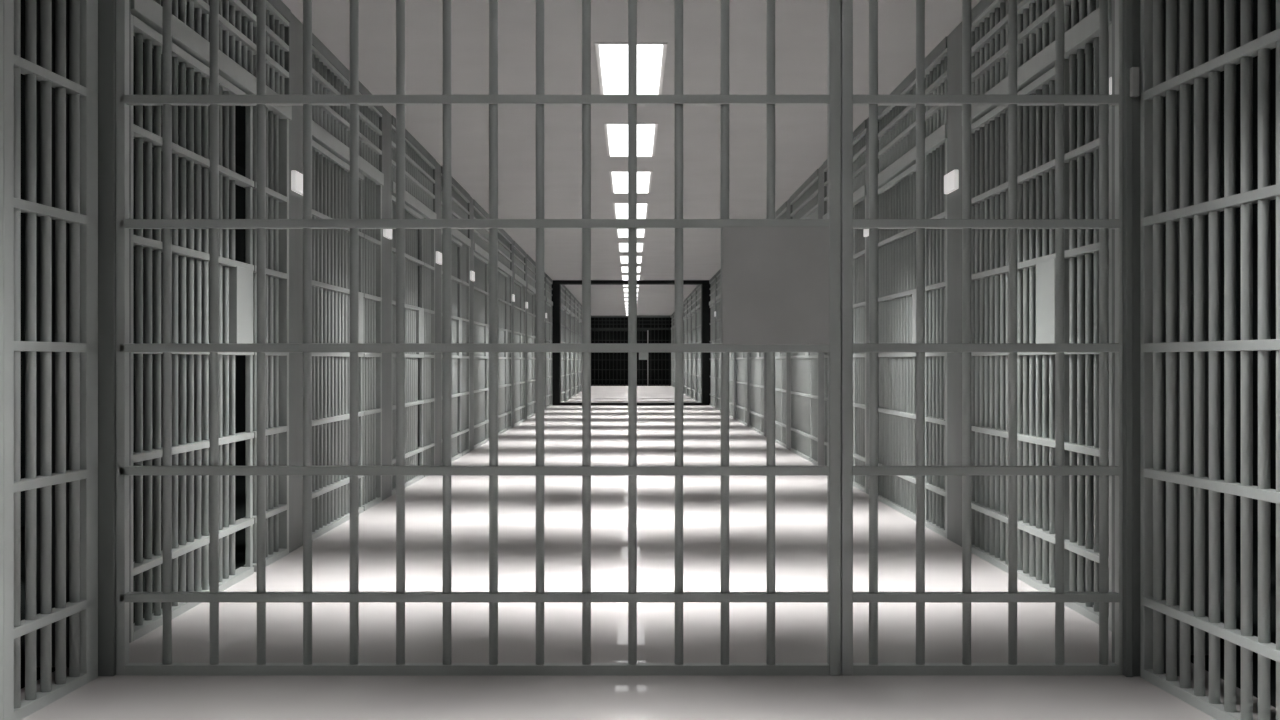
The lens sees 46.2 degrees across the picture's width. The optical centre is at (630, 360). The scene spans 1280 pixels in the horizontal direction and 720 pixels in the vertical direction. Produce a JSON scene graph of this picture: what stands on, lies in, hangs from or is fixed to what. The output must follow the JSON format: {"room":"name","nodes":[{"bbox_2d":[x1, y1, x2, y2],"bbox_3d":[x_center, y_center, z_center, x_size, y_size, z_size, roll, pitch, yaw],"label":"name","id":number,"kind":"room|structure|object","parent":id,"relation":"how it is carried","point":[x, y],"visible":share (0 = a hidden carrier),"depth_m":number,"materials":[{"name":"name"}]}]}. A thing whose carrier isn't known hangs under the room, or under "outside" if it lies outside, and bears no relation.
{"room":"prison interior","nodes":[
{"label":"prison interior","id":0,"kind":"room"},
{"bbox_2d":[36,0,130,666],"bbox_3d":[-2.250,-0.495,6.130,0.240,3.390,0.520,0,0,0],"label":"bars","id":1,"kind":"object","parent":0,"point":[37,1],"depth_m":5.87,"materials":[{"name":"grey paint"}]},
{"bbox_2d":[21,74,244,526],"bbox_3d":[-4.475,-0.495,36.750,0.150,3.690,77.800,0,0,0],"label":"wall","id":2,"kind":"structure","parent":0,"point":[239,191],"depth_m":13.82,"materials":[{"name":"paint"}]},
{"bbox_2d":[284,13,302,552],"bbox_3d":[-2.250,-0.495,9.610,0.240,3.390,0.520,0,0,0],"label":"pillar","id":3,"kind":"structure","parent":0,"point":[293,34],"depth_m":9.55,"materials":[{"name":"grey metal"}]},
{"bbox_2d":[291,170,302,195],"bbox_3d":[-2.115,-1.133,9.560,0.030,0.125,0.320,0,0,0],"label":"box","id":4,"kind":"object","parent":3,"relation":"attached to","point":[296,177],"visible":0.75,"depth_m":9.45,"materials":[{"name":"white plastic"}]},
{"bbox_2d":[379,107,391,500],"bbox_3d":[-2.250,-0.495,13.090,0.240,3.390,0.520,0,0,0],"label":"pillar","id":5,"kind":"structure","parent":0,"point":[385,122],"depth_m":13.07,"materials":[{"name":"grey metal"}]},
{"bbox_2d":[383,229,391,238],"bbox_3d":[-2.115,-1.133,13.040,0.030,0.125,0.320,0,0,0],"label":"box","id":6,"kind":"object","parent":5,"relation":"attached to","point":[387,233],"visible":0.56,"depth_m":12.99,"materials":[{"name":"white plastic"}]},
{"bbox_2d":[418,161,440,465],"bbox_3d":[-2.250,-0.495,16.570,0.240,3.390,0.520,0,0,0],"label":"pillar","id":7,"kind":"structure","parent":0,"point":[437,171],"depth_m":16.51,"materials":[{"name":"grey metal"}]},
{"bbox_2d":[436,251,441,264],"bbox_3d":[-2.115,-1.133,16.520,0.030,0.125,0.320,0,0,0],"label":"box","id":8,"kind":"object","parent":7,"relation":"attached to","point":[438,254],"visible":1,"depth_m":16.45,"materials":[{"name":"white plastic"}]},
{"bbox_2d":[468,196,473,450],"bbox_3d":[-2.250,-0.495,20.050,0.240,3.390,0.520,0,0,0],"label":"pillar","id":9,"kind":"structure","parent":0,"point":[471,204],"depth_m":20.03,"materials":[{"name":"grey metal"}]},
{"bbox_2d":[470,271,474,280],"bbox_3d":[-2.115,-1.133,20.000,0.030,0.125,0.320,0,0,0],"label":"box","id":10,"kind":"object","parent":9,"relation":"attached to","point":[472,274],"visible":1,"depth_m":19.88,"materials":[{"name":"white plastic"}]},
{"bbox_2d":[510,239,513,427],"bbox_3d":[-2.250,-0.495,27.010,0.240,3.390,0.520,0,0,0],"label":"pillar","id":11,"kind":"structure","parent":0,"point":[512,244],"depth_m":26.96,"materials":[{"name":"grey metal"}]},
{"bbox_2d":[524,254,526,419],"bbox_3d":[-2.250,-0.495,30.490,0.240,3.390,0.520,0,0,0],"label":"pillar","id":12,"kind":"structure","parent":0,"point":[525,258],"depth_m":30.28,"materials":[{"name":"grey metal"}]},
{"bbox_2d":[544,273,545,408],"bbox_3d":[-2.250,-0.495,37.450,0.240,3.390,0.520,0,0,0],"label":"pillar","id":13,"kind":"structure","parent":0,"point":[545,273],"depth_m":37.37,"materials":[{"name":"grey metal"}]},
{"bbox_2d":[565,289,565,401],"bbox_3d":[-2.050,-0.495,44.410,0.240,3.390,0.520,0,0,0],"label":"pillar","id":14,"kind":"structure","parent":0,"point":[565,289],"depth_m":44.20,"materials":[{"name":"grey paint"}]},
{"bbox_2d":[570,292,570,398],"bbox_3d":[-2.050,-0.495,47.890,0.240,3.390,0.520,0,0,0],"label":"pillar","id":15,"kind":"structure","parent":0,"point":[570,292],"depth_m":47.85,"materials":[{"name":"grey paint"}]},
{"bbox_2d":[574,299,574,395],"bbox_3d":[-2.050,-0.495,51.370,0.240,3.390,0.520,0,0,0],"label":"pillar","id":16,"kind":"structure","parent":0,"point":[574,299],"depth_m":51.24,"materials":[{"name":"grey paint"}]},
{"bbox_2d":[581,305,581,391],"bbox_3d":[-2.050,-0.495,58.330,0.240,3.390,0.520,0,0,0],"label":"pillar","id":17,"kind":"structure","parent":0,"point":[581,305],"depth_m":58.49,"materials":[{"name":"grey paint"}]},
{"bbox_2d":[591,318,671,384],"bbox_3d":[0.000,-0.495,75.575,8.800,3.690,0.150,0,0,0],"label":"wall","id":18,"kind":"structure","parent":0,"point":[646,324],"depth_m":75.50,"materials":[{"name":"black metal"}]},
{"bbox_2d":[21,386,1275,719],"bbox_3d":[0.000,1.275,36.750,8.800,0.150,77.500,0,0,0],"label":"floor","id":19,"kind":"structure","parent":0,"point":[800,500],"depth_m":6.99,"materials":[{"name":"concrete"}]},
{"bbox_2d":[0,0,97,719],"bbox_3d":[-2.092,-0.494,4.209,0.090,3.388,2.960,0,0,2],"label":"cell","id":20,"kind":"object","parent":19,"relation":"on","point":[81,86],"visible":1,"depth_m":5.27,"materials":[{"name":"grey paint"}]},
{"bbox_2d":[130,0,291,642],"bbox_3d":[-2.165,-0.494,7.870,0.102,3.388,2.960,0,0,0],"label":"cell","id":21,"kind":"object","parent":19,"relation":"on","point":[237,18],"visible":0.62,"depth_m":7.50,"materials":[{"name":"grey paint"}]},
{"bbox_2d":[312,33,383,539],"bbox_3d":[-2.165,-0.494,11.350,0.102,3.388,2.960,0,0,0],"label":"cell","id":22,"kind":"object","parent":19,"relation":"on","point":[330,124],"visible":0.54,"depth_m":11.10,"materials":[{"name":"grey paint"}]},
{"bbox_2d":[391,115,436,495],"bbox_3d":[-2.165,-0.494,14.830,0.102,3.388,2.960,0,0,0],"label":"cell","id":23,"kind":"object","parent":19,"relation":"on","point":[420,164],"visible":0.68,"depth_m":14.97,"materials":[{"name":"grey paint"}]},
{"bbox_2d":[441,166,470,465],"bbox_3d":[-2.165,-0.494,18.310,0.102,3.388,2.960,0,0,0],"label":"cell","id":24,"kind":"object","parent":19,"relation":"on","point":[461,244],"visible":0.61,"depth_m":18.91,"materials":[{"name":"grey paint"}]},
{"bbox_2d":[474,200,488,448],"bbox_3d":[-2.165,-0.494,21.790,0.102,3.388,2.960,0,0,0],"label":"cell","id":25,"kind":"object","parent":19,"relation":"on","point":[481,236],"visible":0.64,"depth_m":21.52,"materials":[{"name":"grey paint"}]},
{"bbox_2d":[498,229,511,435],"bbox_3d":[-2.165,-0.494,25.270,0.102,3.388,2.960,0,0,0],"label":"cell","id":26,"kind":"object","parent":19,"relation":"on","point":[504,240],"visible":0.71,"depth_m":25.54,"materials":[{"name":"grey paint"}]},
{"bbox_2d":[514,241,525,426],"bbox_3d":[-2.165,-0.494,28.750,0.102,3.388,2.960,0,0,0],"label":"cell","id":27,"kind":"object","parent":19,"relation":"on","point":[519,253],"visible":0.83,"depth_m":28.91,"materials":[{"name":"grey paint"}]},
{"bbox_2d":[527,254,535,418],"bbox_3d":[-2.165,-0.494,32.230,0.102,3.388,2.960,0,0,0],"label":"cell","id":28,"kind":"object","parent":19,"relation":"on","point":[531,265],"visible":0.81,"depth_m":32.43,"materials":[{"name":"grey paint"}]},
{"bbox_2d":[544,272,545,409],"bbox_3d":[-2.165,-0.494,35.710,0.102,3.388,2.960,0,0,0],"label":"cell","id":29,"kind":"object","parent":19,"relation":"on","point":[544,272],"visible":0.07,"depth_m":37.13,"materials":[{"name":"grey paint"}]},
{"bbox_2d":[546,274,552,408],"bbox_3d":[-2.165,-0.494,39.190,0.102,3.388,2.960,0,0,0],"label":"cell","id":30,"kind":"object","parent":19,"relation":"on","point":[549,281],"visible":0.77,"depth_m":39.08,"materials":[{"name":"grey paint"}]},
{"bbox_2d":[561,285,565,401],"bbox_3d":[-1.965,-0.494,42.670,0.102,3.388,2.960,0,0,0],"label":"cell","id":31,"kind":"object","parent":19,"relation":"on","point":[563,287],"visible":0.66,"depth_m":42.69,"materials":[{"name":"grey paint"}]},
{"bbox_2d":[566,288,570,400],"bbox_3d":[-1.965,-0.494,46.150,0.102,3.388,2.960,0,0,0],"label":"cell","id":32,"kind":"object","parent":19,"relation":"on","point":[568,311],"visible":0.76,"depth_m":46.04,"materials":[{"name":"grey paint"}]},
{"bbox_2d":[571,293,574,397],"bbox_3d":[-1.965,-0.494,49.630,0.102,3.388,2.960,0,0,0],"label":"cell","id":33,"kind":"object","parent":19,"relation":"on","point":[572,296],"visible":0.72,"depth_m":50.23,"materials":[{"name":"grey paint"}]},
{"bbox_2d":[575,298,577,395],"bbox_3d":[-1.965,-0.494,53.110,0.102,3.388,2.960,0,0,0],"label":"cell","id":34,"kind":"object","parent":19,"relation":"on","point":[576,300],"visible":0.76,"depth_m":53.71,"materials":[{"name":"grey paint"}]},
{"bbox_2d":[578,301,581,393],"bbox_3d":[-1.965,-0.494,56.590,0.102,3.388,2.960,0,0,0],"label":"cell","id":35,"kind":"object","parent":19,"relation":"on","point":[579,304],"visible":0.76,"depth_m":56.85,"materials":[{"name":"grey paint"}]},
{"bbox_2d":[591,316,670,385],"bbox_3d":[-0.014,-0.494,72.350,3.843,3.388,0.090,0,0,0],"label":"gate","id":36,"kind":"object","parent":19,"relation":"on","point":[642,355],"visible":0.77,"depth_m":72.33,"materials":[{"name":"metal"}]},
{"bbox_2d":[552,280,709,404],"bbox_3d":[0.000,-0.495,40.945,8.800,3.390,0.550,0,0,0],"label":"trim","id":37,"kind":"structure","parent":19,"relation":"on","point":[556,285],"depth_m":40.67,"materials":[{"name":"black metal"}]},
{"bbox_2d":[98,0,1179,676],"bbox_3d":[-0.002,-0.495,5.777,4.258,3.390,0.175,0,0,0],"label":"gate","id":38,"kind":"object","parent":19,"relation":"on","point":[787,284],"visible":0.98,"depth_m":5.73,"materials":[{"name":"grey metal"}]},
{"bbox_2d":[1130,67,1138,96],"bbox_3d":[1.905,-1.055,5.674,0.028,0.110,0.030,0,0,0],"label":"box","id":39,"kind":"object","parent":38,"relation":"attached to","point":[1134,71],"visible":1,"depth_m":5.66,"materials":[{"name":"grey metal"}]},
{"bbox_2d":[671,314,672,386],"bbox_3d":[1.965,-0.494,70.750,0.102,3.388,2.960,0,0,0],"label":"cell","id":40,"kind":"object","parent":19,"relation":"on","point":[672,314],"visible":0.64,"depth_m":70.48,"materials":[{"name":"grey paint"}]},
{"bbox_2d":[673,311,674,387],"bbox_3d":[1.965,-0.494,67.270,0.102,3.388,2.960,0,0,0],"label":"cell","id":41,"kind":"object","parent":19,"relation":"on","point":[674,311],"visible":0.56,"depth_m":67.25,"materials":[{"name":"grey paint"}]},
{"bbox_2d":[683,298,686,395],"bbox_3d":[1.965,-0.494,53.350,0.102,3.388,2.960,0,0,0],"label":"cell","id":42,"kind":"object","parent":19,"relation":"on","point":[685,300],"visible":0.62,"depth_m":53.71,"materials":[{"name":"grey paint"}]},
{"bbox_2d":[687,293,690,397],"bbox_3d":[1.965,-0.494,49.870,0.102,3.388,2.960,0,0,0],"label":"cell","id":43,"kind":"object","parent":19,"relation":"on","point":[689,296],"visible":0.62,"depth_m":49.98,"materials":[{"name":"grey paint"}]},
{"bbox_2d":[691,289,694,399],"bbox_3d":[1.965,-0.494,46.390,0.102,3.388,2.960,0,0,0],"label":"cell","id":44,"kind":"object","parent":19,"relation":"on","point":[693,291],"visible":0.58,"depth_m":46.88,"materials":[{"name":"grey paint"}]},
{"bbox_2d":[696,285,700,401],"bbox_3d":[1.965,-0.494,42.910,0.102,3.388,2.960,0,0,0],"label":"cell","id":45,"kind":"object","parent":19,"relation":"on","point":[698,287],"visible":0.62,"depth_m":43.40,"materials":[{"name":"grey paint"}]},
{"bbox_2d":[709,275,714,407],"bbox_3d":[2.165,-0.494,39.430,0.102,3.388,2.960,0,0,0],"label":"cell","id":46,"kind":"object","parent":19,"relation":"on","point":[712,280],"visible":0.66,"depth_m":39.66,"materials":[{"name":"grey paint"}]},
{"bbox_2d":[716,269,720,410],"bbox_3d":[2.165,-0.494,35.950,0.102,3.388,2.960,0,0,0],"label":"cell","id":47,"kind":"object","parent":19,"relation":"on","point":[718,274],"visible":0.41,"depth_m":36.95,"materials":[{"name":"grey paint"}]},
{"bbox_2d":[729,352,733,418],"bbox_3d":[2.165,-0.494,32.470,0.102,3.388,2.960,0,0,0],"label":"cell","id":48,"kind":"object","parent":19,"relation":"on","point":[731,354],"visible":0.2,"depth_m":32.18,"materials":[{"name":"grey paint"}]},
{"bbox_2d":[736,352,746,425],"bbox_3d":[2.165,-0.494,28.990,0.102,3.388,2.960,0,0,0],"label":"cell","id":49,"kind":"object","parent":19,"relation":"on","point":[741,357],"visible":0.37,"depth_m":29.22,"materials":[{"name":"grey paint"}]},
{"bbox_2d":[749,352,763,435],"bbox_3d":[2.165,-0.494,25.510,0.102,3.388,2.960,0,0,0],"label":"cell","id":50,"kind":"object","parent":19,"relation":"on","point":[756,359],"visible":0.32,"depth_m":25.74,"materials":[{"name":"grey paint"}]},
{"bbox_2d":[775,201,786,448],"bbox_3d":[2.165,-0.494,22.030,0.102,3.388,2.960,0,0,0],"label":"cell","id":51,"kind":"object","parent":19,"relation":"on","point":[781,213],"visible":0.34,"depth_m":21.41,"materials":[{"name":"grey paint"}]},
{"bbox_2d":[790,169,817,465],"bbox_3d":[2.165,-0.494,18.550,0.102,3.388,2.960,0,0,0],"label":"cell","id":52,"kind":"object","parent":19,"relation":"on","point":[804,365],"visible":0.46,"depth_m":18.45,"materials":[{"name":"grey paint"}]},
{"bbox_2d":[823,120,865,492],"bbox_3d":[2.165,-0.494,15.070,0.102,3.388,2.960,0,0,0],"label":"cell","id":53,"kind":"object","parent":19,"relation":"on","point":[859,135],"visible":0.37,"depth_m":14.17,"materials":[{"name":"grey paint"}]},
{"bbox_2d":[878,36,946,538],"bbox_3d":[2.165,-0.494,11.590,0.102,3.388,2.960,0,0,0],"label":"cell","id":54,"kind":"object","parent":19,"relation":"on","point":[897,124],"visible":0.7,"depth_m":11.64,"materials":[{"name":"grey paint"}]},
{"bbox_2d":[971,0,1111,630],"bbox_3d":[2.165,-0.494,8.110,0.102,3.388,2.960,0,0,0],"label":"cell","id":55,"kind":"object","parent":19,"relation":"on","point":[989,18],"visible":0.61,"depth_m":8.08,"materials":[{"name":"grey paint"}]},
{"bbox_2d":[1140,0,1279,719],"bbox_3d":[2.021,-0.494,4.211,0.091,3.388,2.960,0,0,-2],"label":"cell","id":56,"kind":"object","parent":19,"relation":"on","point":[1153,88],"visible":1,"depth_m":5.20,"materials":[{"name":"grey paint"}]},
{"bbox_2d":[21,0,1275,315],"bbox_3d":[0.000,-2.265,36.750,8.800,0.150,77.500,0,0,0],"label":"ceiling","id":57,"kind":"structure","parent":0,"point":[800,25],"depth_m":12.33,"materials":[{"name":"paint"}]},
{"bbox_2d":[620,266,627,272],"bbox_3d":[-0.163,-2.179,35.596,0.166,0.020,2.334,0,0,0],"label":"recessed light","id":58,"kind":"object","parent":57,"relation":"in","point":[624,269],"depth_m":35.56,"materials":[{"name":"white plastic"}]},
{"bbox_2d":[595,43,666,94],"bbox_3d":[0.000,-2.179,11.390,0.500,0.020,2.160,0,0,0],"label":"recessed light","id":59,"kind":"object","parent":57,"relation":"in","point":[612,58],"visible":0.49,"depth_m":11.09,"materials":[{"name":"white plastic"}]},
{"bbox_2d":[604,123,657,156],"bbox_3d":[0.000,-2.179,14.870,0.500,0.020,2.160,0,0,0],"label":"recessed light","id":60,"kind":"object","parent":57,"relation":"in","point":[616,134],"visible":0.83,"depth_m":14.69,"materials":[{"name":"white plastic"}]},
{"bbox_2d":[609,171,652,192],"bbox_3d":[0.000,-2.179,18.350,0.500,0.020,2.160,0,0,0],"label":"recessed light","id":61,"kind":"object","parent":57,"relation":"in","point":[618,179],"visible":0.83,"depth_m":18.13,"materials":[{"name":"white plastic"}]},
{"bbox_2d":[613,203,648,218],"bbox_3d":[0.000,-2.179,21.830,0.500,0.020,2.160,0,0,0],"label":"recessed light","id":62,"kind":"object","parent":57,"relation":"in","point":[620,209],"visible":0.83,"depth_m":21.62,"materials":[{"name":"white plastic"}]},
{"bbox_2d":[616,229,645,237],"bbox_3d":[0.000,-2.179,25.310,0.500,0.020,2.160,0,0,0],"label":"recessed light","id":63,"kind":"object","parent":57,"relation":"in","point":[621,233],"visible":0.49,"depth_m":25.52,"materials":[{"name":"white plastic"}]},
{"bbox_2d":[618,243,643,251],"bbox_3d":[0.000,-2.179,28.790,0.500,0.020,2.160,0,0,0],"label":"recessed light","id":64,"kind":"object","parent":57,"relation":"in","point":[622,247],"visible":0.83,"depth_m":28.66,"materials":[{"name":"white plastic"}]},
{"bbox_2d":[619,256,642,262],"bbox_3d":[0.000,-2.179,32.270,0.500,0.020,2.160,0,0,0],"label":"recessed light","id":65,"kind":"object","parent":57,"relation":"in","point":[623,259],"visible":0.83,"depth_m":32.06,"materials":[{"name":"white plastic"}]},
{"bbox_2d":[621,275,640,279],"bbox_3d":[0.000,-2.179,39.230,0.500,0.020,2.160,0,0,0],"label":"recessed light","id":66,"kind":"object","parent":57,"relation":"in","point":[624,277],"visible":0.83,"depth_m":38.96,"materials":[{"name":"white plastic"}]},
{"bbox_2d":[637,266,641,272],"bbox_3d":[0.198,-2.179,35.596,0.097,0.020,2.334,0,0,0],"label":"recessed light","id":67,"kind":"object","parent":57,"relation":"in","point":[639,268],"depth_m":35.47,"materials":[{"name":"white plastic"}]},
{"bbox_2d":[683,302,683,393],"bbox_3d":[2.050,-0.495,55.090,0.240,3.390,0.520,0,0,0],"label":"pillar","id":68,"kind":"structure","parent":0,"point":[683,302],"depth_m":55.15,"materials":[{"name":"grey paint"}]},
{"bbox_2d":[695,288,696,400],"bbox_3d":[2.050,-0.495,44.650,0.240,3.390,0.520,0,0,0],"label":"pillar","id":69,"kind":"structure","parent":0,"point":[695,288],"depth_m":44.89,"materials":[{"name":"grey paint"}]},
{"bbox_2d":[715,274,716,407],"bbox_3d":[2.250,-0.495,37.690,0.240,3.390,0.520,0,0,0],"label":"pillar","id":70,"kind":"structure","parent":0,"point":[715,274],"depth_m":37.81,"materials":[{"name":"grey metal"}]},
{"bbox_2d":[734,352,735,419],"bbox_3d":[2.250,-0.495,30.730,0.240,3.390,0.520,0,0,0],"label":"pillar","id":71,"kind":"structure","parent":0,"point":[734,352],"depth_m":30.57,"materials":[{"name":"grey metal"}]},
{"bbox_2d":[747,352,748,426],"bbox_3d":[2.250,-0.495,27.250,0.240,3.390,0.520,0,0,0],"label":"pillar","id":72,"kind":"structure","parent":0,"point":[747,352],"depth_m":27.19,"materials":[{"name":"grey metal"}]},
{"bbox_2d":[764,352,766,436],"bbox_3d":[2.250,-0.495,23.770,0.240,3.390,0.520,0,0,0],"label":"pillar","id":73,"kind":"structure","parent":0,"point":[765,353],"depth_m":23.75,"materials":[{"name":"grey metal"}]},
{"bbox_2d":[787,198,792,450],"bbox_3d":[2.250,-0.495,20.290,0.240,3.390,0.520,0,0,0],"label":"pillar","id":74,"kind":"structure","parent":0,"point":[789,206],"depth_m":20.16,"materials":[{"name":"grey metal"}]},
{"bbox_2d":[818,164,826,465],"bbox_3d":[2.250,-0.495,16.810,0.240,3.390,0.520,0,0,0],"label":"pillar","id":75,"kind":"structure","parent":0,"point":[822,176],"depth_m":16.77,"materials":[{"name":"grey metal"}]},
{"bbox_2d":[866,117,878,493],"bbox_3d":[2.250,-0.495,13.330,0.240,3.390,0.520,0,0,0],"label":"pillar","id":76,"kind":"structure","parent":0,"point":[867,119],"depth_m":13.51,"materials":[{"name":"grey metal"}]},
{"bbox_2d":[864,229,868,236],"bbox_3d":[2.115,-1.183,13.390,0.030,0.125,0.320,0,0,0],"label":"box","id":77,"kind":"object","parent":76,"relation":"attached to","point":[866,231],"visible":0.27,"depth_m":13.39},
{"bbox_2d":[947,22,961,546],"bbox_3d":[2.250,-0.495,9.850,0.240,3.390,0.520,0,0,0],"label":"pillar","id":78,"kind":"structure","parent":0,"point":[954,39],"depth_m":9.85,"materials":[{"name":"grey metal"}]},
{"bbox_2d":[944,170,958,193],"bbox_3d":[2.115,-1.183,9.910,0.030,0.125,0.320,0,0,0],"label":"box","id":79,"kind":"object","parent":78,"relation":"attached to","point":[951,180],"visible":1,"depth_m":9.83,"materials":[{"name":"white plastic"}]},
{"bbox_2d":[1093,48,1275,536],"bbox_3d":[4.475,-0.495,36.750,0.150,3.690,77.800,0,0,0],"label":"wall","id":80,"kind":"structure","parent":0,"point":[1273,51],"depth_m":10.60,"materials":[{"name":"paint"}]},
{"bbox_2d":[1191,0,1208,654],"bbox_3d":[2.250,-0.495,6.370,0.240,3.390,0.520,0,0,0],"label":"pillar","id":81,"kind":"structure","parent":0,"point":[1192,1],"depth_m":6.11,"materials":[{"name":"grey metal"}]},
{"bbox_2d":[1109,77,1111,94],"bbox_3d":[2.115,-1.183,6.430,0.030,0.125,0.320,0,0,0],"label":"box","id":82,"kind":"object","parent":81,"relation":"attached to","point":[1110,78],"visible":0.11,"depth_m":6.57,"materials":[{"name":"white plastic"}]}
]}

